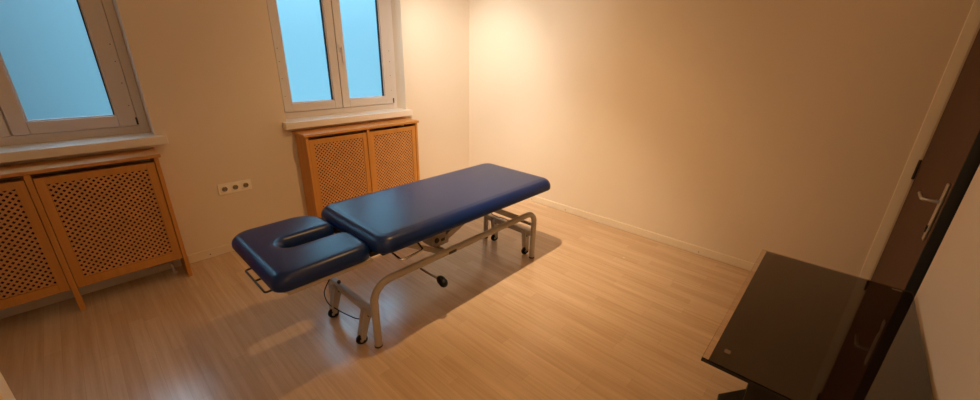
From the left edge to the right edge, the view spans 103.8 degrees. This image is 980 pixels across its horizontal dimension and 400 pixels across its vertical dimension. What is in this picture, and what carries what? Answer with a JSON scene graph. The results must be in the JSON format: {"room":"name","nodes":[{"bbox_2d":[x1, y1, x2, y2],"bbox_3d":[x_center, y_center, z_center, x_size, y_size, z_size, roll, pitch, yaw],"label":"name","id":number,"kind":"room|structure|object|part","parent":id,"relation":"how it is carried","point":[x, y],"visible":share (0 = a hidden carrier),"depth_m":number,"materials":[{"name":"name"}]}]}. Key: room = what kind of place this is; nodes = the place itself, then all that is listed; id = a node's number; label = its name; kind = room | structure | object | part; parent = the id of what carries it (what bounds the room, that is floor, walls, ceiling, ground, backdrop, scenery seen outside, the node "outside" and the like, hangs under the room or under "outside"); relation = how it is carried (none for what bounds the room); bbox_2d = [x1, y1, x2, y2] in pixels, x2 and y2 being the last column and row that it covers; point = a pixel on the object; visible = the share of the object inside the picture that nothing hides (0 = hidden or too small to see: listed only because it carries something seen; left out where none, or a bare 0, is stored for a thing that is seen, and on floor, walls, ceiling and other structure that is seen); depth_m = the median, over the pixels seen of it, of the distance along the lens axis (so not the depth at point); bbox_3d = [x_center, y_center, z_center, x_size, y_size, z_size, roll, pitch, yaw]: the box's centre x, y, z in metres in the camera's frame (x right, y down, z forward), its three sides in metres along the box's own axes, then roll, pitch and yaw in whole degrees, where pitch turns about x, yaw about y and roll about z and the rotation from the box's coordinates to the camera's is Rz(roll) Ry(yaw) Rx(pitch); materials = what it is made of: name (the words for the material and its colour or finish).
{"room":"examination room","nodes":[
{"label":"examination room","id":0,"kind":"room"},
{"bbox_2d":[0,0,468,318],"bbox_3d":[-1.838,-1.004,2.959,0.300,2.700,4.784,19,27,39],"label":"wall","id":1,"kind":"structure","parent":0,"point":[205,72],"depth_m":2.84,"materials":[{"name":"beige paint"}]},
{"bbox_2d":[0,0,168,162],"bbox_3d":[-2.634,-0.935,1.937,0.296,1.456,1.247,19,27,39],"label":"window","id":2,"kind":"structure","parent":1,"relation":"attached to","point":[68,85],"depth_m":2.28,"materials":[{"name":"white plastic"}]},
{"bbox_3d":[-2.892,-0.915,1.794,0.059,1.299,0.494,19,27,39],"label":"sash","id":3,"kind":"part","parent":2,"relation":"part of","materials":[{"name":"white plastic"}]},
{"bbox_3d":[-2.551,-1.046,2.160,0.008,1.157,0.382,19,27,39],"label":"pane","id":4,"kind":"part","parent":2,"relation":"part of","materials":[{"name":"clear glass"}]},
{"bbox_3d":[-2.533,-1.045,2.158,0.059,1.299,0.546,19,27,39],"label":"sash","id":5,"kind":"part","parent":2,"relation":"part of","materials":[{"name":"white plastic"}]},
{"bbox_3d":[-2.626,-0.272,2.167,0.236,0.054,1.247,19,27,39],"label":"sill","id":6,"kind":"part","parent":2,"relation":"part of","materials":[{"name":"white stone"}]},
{"bbox_2d":[187,243,234,263],"bbox_3d":[-1.935,0.334,3.136,0.018,0.068,0.865,19,27,39],"label":"baseboard","id":7,"kind":"structure","parent":1,"relation":"attached to","point":[223,249],"depth_m":2.93,"materials":[{"name":"wood"}]},
{"bbox_2d":[217,179,251,194],"bbox_3d":[-1.953,-0.102,2.940,0.016,0.083,0.221,19,27,39],"label":"wall socket","id":8,"kind":"object","parent":1,"relation":"attached to","point":[242,185],"visible":1,"depth_m":2.93,"materials":[{"name":"white plastic"}]},
{"bbox_2d":[266,0,412,129],"bbox_3d":[-1.290,-1.424,3.302,0.296,1.456,1.223,19,27,39],"label":"window","id":9,"kind":"structure","parent":1,"relation":"attached to","point":[335,61],"depth_m":3.40,"materials":[{"name":"white plastic"}]},
{"bbox_3d":[-1.552,-1.410,3.174,0.008,1.157,0.368,19,27,39],"label":"pane","id":10,"kind":"part","parent":9,"relation":"part of","materials":[{"name":"clear glass"}]},
{"bbox_3d":[-1.542,-1.406,3.165,0.059,1.299,0.510,19,27,39],"label":"sash","id":11,"kind":"part","parent":9,"relation":"part of","materials":[{"name":"white plastic"}]},
{"bbox_3d":[-1.283,-0.761,3.533,0.236,0.054,1.223,19,27,39],"label":"sill","id":12,"kind":"part","parent":9,"relation":"part of","materials":[{"name":"white stone"}]},
{"bbox_3d":[-1.196,-1.539,3.536,0.008,1.157,0.382,19,27,39],"label":"pane","id":13,"kind":"part","parent":9,"relation":"part of","materials":[{"name":"clear glass"}]},
{"bbox_3d":[-1.178,-1.538,3.535,0.059,1.299,0.546,19,27,39],"label":"sash","id":14,"kind":"part","parent":9,"relation":"part of","materials":[{"name":"white plastic"}]},
{"bbox_2d":[0,199,749,399],"bbox_3d":[-0.383,0.831,2.184,4.389,0.120,4.784,19,27,39],"label":"floor","id":15,"kind":"structure","parent":0,"point":[599,311],"depth_m":2.20,"materials":[{"name":"laminate"}]},
{"bbox_2d":[0,148,192,310],"bbox_3d":[-2.527,0.231,2.236,0.230,0.876,1.116,19,27,39],"label":"radiator cover","id":16,"kind":"object","parent":15,"relation":"on","point":[108,222],"visible":1,"depth_m":2.24,"materials":[{"name":"brown wood"}]},
{"bbox_3d":[-2.644,0.267,1.976,0.006,0.589,0.428,19,27,39],"label":"lattice panel","id":17,"kind":"part","parent":16,"relation":"part of","materials":[{"name":"brown wood"}]},
{"bbox_3d":[-2.644,0.274,1.978,0.018,0.678,0.502,19,27,39],"label":"lattice door","id":18,"kind":"part","parent":16,"relation":"part of","materials":[{"name":"brown wood"}]},
{"bbox_3d":[-2.468,0.262,2.188,0.047,0.855,0.025,19,27,39],"label":"post","id":19,"kind":"part","parent":16,"relation":"part of","materials":[{"name":"brown wood"}]},
{"bbox_3d":[-2.587,-0.084,2.182,0.012,0.100,1.044,19,27,39],"label":"rail","id":20,"kind":"part","parent":16,"relation":"part of","materials":[{"name":"brown wood"}]},
{"bbox_3d":[-2.280,0.142,2.348,0.018,0.678,0.504,19,27,39],"label":"lattice door","id":21,"kind":"part","parent":16,"relation":"part of","materials":[{"name":"brown wood"}]},
{"bbox_3d":[-2.281,0.135,2.345,0.006,0.589,0.430,19,27,39],"label":"lattice panel","id":22,"kind":"part","parent":16,"relation":"part of","materials":[{"name":"brown wood"}]},
{"bbox_3d":[-2.163,0.110,2.606,0.200,0.855,0.022,19,27,39],"label":"panel","id":23,"kind":"part","parent":16,"relation":"part of","materials":[{"name":"brown wood"}]},
{"bbox_2d":[146,262,177,273],"bbox_3d":[-2.278,0.394,2.634,0.040,0.300,0.164,19,27,39],"label":"pipe","id":24,"kind":"object","parent":15,"relation":"on","point":[172,265],"visible":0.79,"depth_m":2.68,"materials":[{"name":"white plastic"}]},
{"bbox_2d":[292,118,419,217],"bbox_3d":[-1.169,-0.263,3.615,0.230,0.876,1.116,19,27,39],"label":"radiator cover","id":25,"kind":"object","parent":15,"relation":"on","point":[335,168],"visible":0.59,"depth_m":3.42,"materials":[{"name":"brown wood"}]},
{"bbox_3d":[-1.530,-0.120,3.249,0.200,0.855,0.022,19,27,39],"label":"panel","id":26,"kind":"part","parent":25,"relation":"part of","materials":[{"name":"brown wood"}]},
{"bbox_3d":[-1.284,-0.221,3.360,0.018,0.678,0.509,19,27,39],"label":"lattice door","id":27,"kind":"part","parent":25,"relation":"part of","materials":[{"name":"brown wood"}]},
{"bbox_3d":[-1.284,-0.228,3.358,0.006,0.589,0.436,19,27,39],"label":"lattice panel","id":28,"kind":"part","parent":25,"relation":"part of","materials":[{"name":"brown wood"}]},
{"bbox_3d":[-1.230,-0.578,3.561,0.012,0.100,1.044,19,27,39],"label":"rail","id":29,"kind":"part","parent":25,"relation":"part of","materials":[{"name":"brown wood"}]},
{"bbox_3d":[-1.106,-0.234,3.571,0.047,0.855,0.025,19,27,39],"label":"post","id":30,"kind":"part","parent":25,"relation":"part of","materials":[{"name":"brown wood"}]},
{"bbox_3d":[-0.920,-0.353,3.729,0.018,0.678,0.498,19,27,39],"label":"lattice door","id":31,"kind":"part","parent":25,"relation":"part of","materials":[{"name":"brown wood"}]},
{"bbox_3d":[-0.921,-0.360,3.727,0.006,0.589,0.424,19,27,39],"label":"lattice panel","id":32,"kind":"part","parent":25,"relation":"part of","materials":[{"name":"brown wood"}]},
{"bbox_3d":[-0.805,-0.384,3.985,0.200,0.855,0.022,19,27,39],"label":"panel","id":33,"kind":"part","parent":25,"relation":"part of","materials":[{"name":"brown wood"}]},
{"bbox_2d":[232,163,550,348],"bbox_3d":[-0.443,0.292,2.528,0.750,0.641,1.991,19,27,39],"label":"massage table","id":34,"kind":"object","parent":15,"relation":"on","point":[293,255],"visible":1,"depth_m":2.13,"materials":[{"name":"blue leather"}]},
{"bbox_3d":[-0.957,0.274,1.980,0.626,0.020,0.414,19,27,39],"label":"headrest frame","id":35,"kind":"part","parent":34,"relation":"part of","materials":[{"name":"grey paint"}]},
{"bbox_3d":[-0.447,0.257,2.082,0.176,0.036,0.204,19,27,39],"label":"adjusting lever","id":36,"kind":"part","parent":34,"relation":"part of","materials":[{"name":"silver metal"}]},
{"bbox_3d":[-0.501,0.300,2.808,0.041,0.400,1.416,19,27,39],"label":"frame","id":37,"kind":"part","parent":34,"relation":"part of","materials":[{"name":"grey paint"}]},
{"bbox_3d":[-0.369,0.281,2.224,0.012,0.185,0.294,19,27,39],"label":"lift arm","id":38,"kind":"part","parent":34,"relation":"part of","materials":[{"name":"grey paint"}]},
{"bbox_3d":[-0.332,0.406,2.332,0.145,0.112,0.147,19,27,39],"label":"pedal rod","id":39,"kind":"part","parent":34,"relation":"part of","materials":[{"name":"grey paint"}]},
{"bbox_3d":[-0.134,0.428,2.493,0.041,0.400,1.416,19,27,39],"label":"frame","id":40,"kind":"part","parent":34,"relation":"part of","materials":[{"name":"grey paint"}]},
{"bbox_3d":[-0.207,0.154,2.519,0.045,0.156,0.294,19,27,39],"label":"push rod","id":41,"kind":"part","parent":34,"relation":"part of","materials":[{"name":"grey paint"}]},
{"bbox_3d":[0.117,0.099,2.715,0.012,0.173,0.293,19,27,39],"label":"lift arm","id":42,"kind":"part","parent":34,"relation":"part of","materials":[{"name":"grey paint"}]},
{"bbox_2d":[701,250,933,399],"bbox_3d":[1.278,0.729,1.587,0.559,0.563,1.082,19,27,39],"label":"side table","id":43,"kind":"object","parent":15,"relation":"on","point":[794,329],"visible":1,"depth_m":1.40,"materials":[{"name":"black glass"}]},
{"bbox_3d":[1.282,0.962,1.704,0.456,0.045,0.778,19,27,39],"label":"plate","id":44,"kind":"part","parent":43,"relation":"part of","materials":[{"name":"black paint"}]},
{"bbox_2d":[469,0,979,279],"bbox_3d":[1.321,-1.013,3.165,4.069,2.700,0.200,19,27,39],"label":"wall","id":45,"kind":"structure","parent":0,"point":[740,129],"depth_m":2.83,"materials":[{"name":"beige paint"}]},
{"bbox_2d":[527,196,753,270],"bbox_3d":[1.054,0.186,3.701,3.583,0.068,0.016,19,27,39],"label":"baseboard","id":46,"kind":"structure","parent":45,"relation":"attached to","point":[743,264],"depth_m":3.38,"materials":[{"name":"wood"}]},
{"bbox_2d":[859,0,979,279],"bbox_3d":[2.434,-0.288,2.181,0.048,2.090,0.004,19,27,39],"label":"trim","id":47,"kind":"structure","parent":45,"relation":"attached to","point":[972,22],"depth_m":2.15,"materials":[{"name":"beige paint"}]},
{"bbox_2d":[914,165,979,399],"bbox_3d":[1.352,-0.071,0.689,0.250,2.700,3.644,19,27,39],"label":"wall","id":48,"kind":"structure","parent":0,"point":[947,299],"depth_m":1.28,"materials":[{"name":"beige paint"}]},
{"bbox_2d":[871,28,979,297],"bbox_3d":[2.146,-0.135,1.871,0.106,1.997,0.852,19,27,38],"label":"door","id":49,"kind":"structure","parent":48,"relation":"in","point":[951,160],"depth_m":1.77,"materials":[{"name":"brown wood"}]},
{"bbox_3d":[1.909,-0.012,1.675,0.058,0.017,0.115,19,27,38],"label":"lever handle","id":50,"kind":"part","parent":49,"relation":"part of","materials":[{"name":"metal"}]},
{"bbox_3d":[1.900,0.054,1.638,0.008,0.258,0.034,19,27,38],"label":"handle plate","id":51,"kind":"part","parent":49,"relation":"part of","materials":[{"name":"metal"}]},
{"bbox_3d":[-0.965,0.207,-0.178,1.914,2.700,1.040,19,27,39],"label":"wall","id":52,"kind":"structure","parent":0,"visible":0},
{"bbox_2d":[0,372,15,399],"bbox_3d":[-1.284,0.123,0.869,0.085,2.100,0.014,19,27,39],"label":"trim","id":53,"kind":"structure","parent":52,"relation":"attached to","point":[5,392],"depth_m":1.02,"materials":[{"name":"beige paint"}]}
]}

